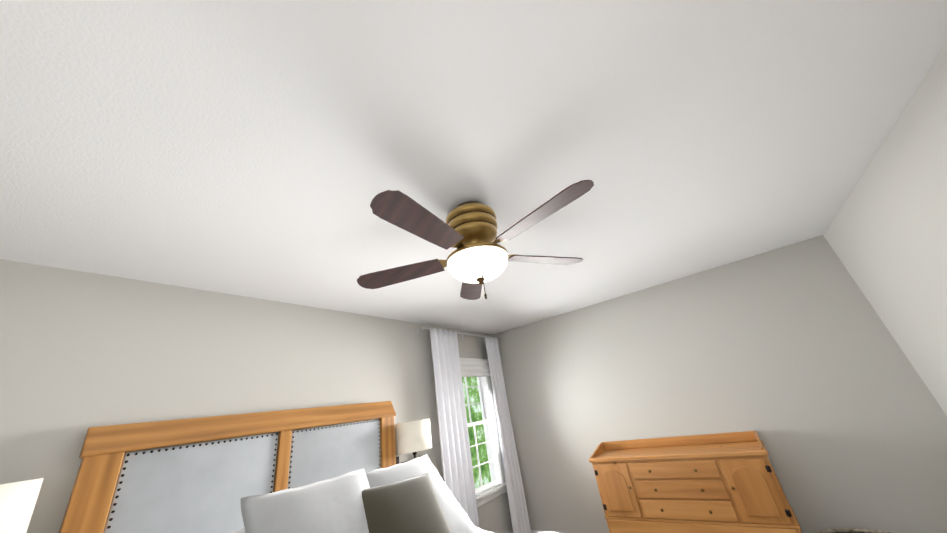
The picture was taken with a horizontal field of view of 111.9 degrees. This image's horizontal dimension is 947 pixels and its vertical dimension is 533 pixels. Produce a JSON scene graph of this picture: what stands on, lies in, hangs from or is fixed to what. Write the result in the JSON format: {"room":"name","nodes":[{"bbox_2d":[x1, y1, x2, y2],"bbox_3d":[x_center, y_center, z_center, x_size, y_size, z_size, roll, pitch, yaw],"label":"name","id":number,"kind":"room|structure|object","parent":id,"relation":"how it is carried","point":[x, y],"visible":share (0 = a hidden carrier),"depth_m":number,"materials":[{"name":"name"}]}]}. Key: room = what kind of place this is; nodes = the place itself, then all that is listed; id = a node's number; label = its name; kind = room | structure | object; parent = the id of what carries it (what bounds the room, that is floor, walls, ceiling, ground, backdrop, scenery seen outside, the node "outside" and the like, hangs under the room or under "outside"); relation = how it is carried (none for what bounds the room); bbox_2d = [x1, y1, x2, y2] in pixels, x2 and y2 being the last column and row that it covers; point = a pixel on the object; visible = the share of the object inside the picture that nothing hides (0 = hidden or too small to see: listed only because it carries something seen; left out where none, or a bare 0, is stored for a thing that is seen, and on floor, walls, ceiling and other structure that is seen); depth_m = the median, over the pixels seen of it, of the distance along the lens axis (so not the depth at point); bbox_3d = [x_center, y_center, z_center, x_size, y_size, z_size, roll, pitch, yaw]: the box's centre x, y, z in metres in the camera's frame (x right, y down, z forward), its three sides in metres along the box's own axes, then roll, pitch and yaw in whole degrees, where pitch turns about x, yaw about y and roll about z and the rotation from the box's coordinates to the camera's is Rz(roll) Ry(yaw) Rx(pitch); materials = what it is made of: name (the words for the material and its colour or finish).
{"room":"bedroom","nodes":[
{"label":"bedroom","id":0,"kind":"room"},
{"bbox_2d":[0,259,512,532],"bbox_3d":[-1.301,1.438,2.139,0.150,2.440,5.900,-25,-29,31],"label":"wall","id":1,"kind":"structure","parent":0,"point":[81,352],"depth_m":1.88,"materials":[{"name":"grey paint"}]},
{"bbox_2d":[0,478,43,532],"bbox_3d":[-1.816,1.181,1.077,0.323,0.744,0.331,-25,-29,31],"label":"sconce","id":2,"kind":"object","parent":1,"relation":"attached to","point":[18,500],"visible":1,"depth_m":1.20,"materials":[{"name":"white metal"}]},
{"bbox_2d":[396,419,431,463],"bbox_3d":[-0.511,1.562,2.777,0.323,0.400,0.331,-25,-29,31],"label":"sconce","id":3,"kind":"object","parent":1,"relation":"attached to","point":[413,437],"visible":0.71,"depth_m":2.69,"materials":[{"name":"beige fabric"}]},
{"bbox_2d":[417,327,500,338],"bbox_3d":[-0.123,0.864,4.021,0.140,0.050,1.534,-25,-29,31],"label":"curtain rod","id":4,"kind":"object","parent":1,"relation":"attached to","point":[423,328],"visible":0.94,"depth_m":3.89,"materials":[{"name":"silver metal"}]},
{"bbox_2d":[430,328,479,527],"bbox_3d":[-0.192,1.773,3.180,0.074,2.330,0.453,-25,-29,31],"label":"curtain","id":5,"kind":"object","parent":4,"relation":"hanging from","point":[458,476],"visible":0.81,"depth_m":3.27,"materials":[{"name":"white fabric"}]},
{"bbox_2d":[485,335,530,532],"bbox_3d":[0.402,2.013,3.909,0.072,2.330,0.313,-25,-29,31],"label":"curtain","id":6,"kind":"object","parent":4,"relation":"hanging from","point":[518,507],"visible":1,"depth_m":3.81,"materials":[{"name":"white fabric"}]},
{"bbox_2d":[460,358,506,506],"bbox_3d":[0.021,1.858,3.759,0.211,1.502,0.770,-25,-29,31],"label":"window","id":7,"kind":"structure","parent":1,"relation":"in","point":[488,471],"depth_m":3.84,"materials":[{"name":"white"}]},
{"bbox_2d":[460,358,491,376],"bbox_3d":[-0.007,1.254,3.981,0.055,0.223,0.730,-25,-29,31],"label":"roman shade","id":8,"kind":"object","parent":7,"relation":"attached to","point":[470,367],"depth_m":3.98,"materials":[{"name":"beige fabric"}]},
{"bbox_2d":[0,0,946,334],"bbox_3d":[-0.021,-0.375,1.690,3.900,0.100,5.900,-25,-29,31],"label":"ceiling","id":9,"kind":"structure","parent":0,"point":[262,148],"depth_m":1.24,"materials":[{"name":"white paint"}]},
{"bbox_2d":[357,180,593,299],"bbox_3d":[0.007,-0.076,1.585,1.259,0.532,1.242,-25,-29,31],"label":"ceiling fan","id":10,"kind":"object","parent":9,"relation":"hanging from","point":[478,257],"visible":1,"depth_m":1.50,"materials":[{"name":"brown wood"}]},
{"bbox_2d":[494,235,946,532],"bbox_3d":[1.919,1.479,3.327,3.600,2.440,0.150,-25,-29,31],"label":"wall","id":11,"kind":"structure","parent":0,"point":[795,357],"depth_m":2.95,"materials":[{"name":"grey paint"}]},
{"bbox_2d":[823,43,946,415],"bbox_3d":[1.616,0.101,0.198,0.150,2.440,5.900,-25,-29,31],"label":"wall","id":12,"kind":"structure","parent":0,"point":[885,234],"depth_m":1.88,"materials":[{"name":"grey paint"}]},
{"bbox_3d":[0.335,1.914,0.648,3.900,0.100,5.900,-25,-29,31],"label":"floor","id":13,"kind":"structure","parent":0,"visible":0},
{"bbox_2d":[59,401,558,532],"bbox_3d":[-0.298,1.296,1.206,2.390,1.650,2.157,-25,-29,32],"label":"bed","id":14,"kind":"object","parent":13,"relation":"on","point":[332,469],"visible":1,"depth_m":1.70,"materials":[{"name":"brown wood"}]},
{"bbox_2d":[589,431,801,532],"bbox_3d":[1.853,2.047,2.760,1.390,0.968,0.482,-25,-29,31],"label":"dresser","id":15,"kind":"object","parent":13,"relation":"on","point":[729,482],"visible":1,"depth_m":2.65,"materials":[{"name":"brown wood"}]},
{"bbox_2d":[816,528,890,532],"bbox_3d":[2.565,1.921,1.993,0.550,0.364,0.519,-25,-29,31],"label":"basket","id":16,"kind":"object","parent":13,"relation":"on","point":[846,530],"visible":1,"depth_m":2.25,"materials":[{"name":"brown"}]}
]}

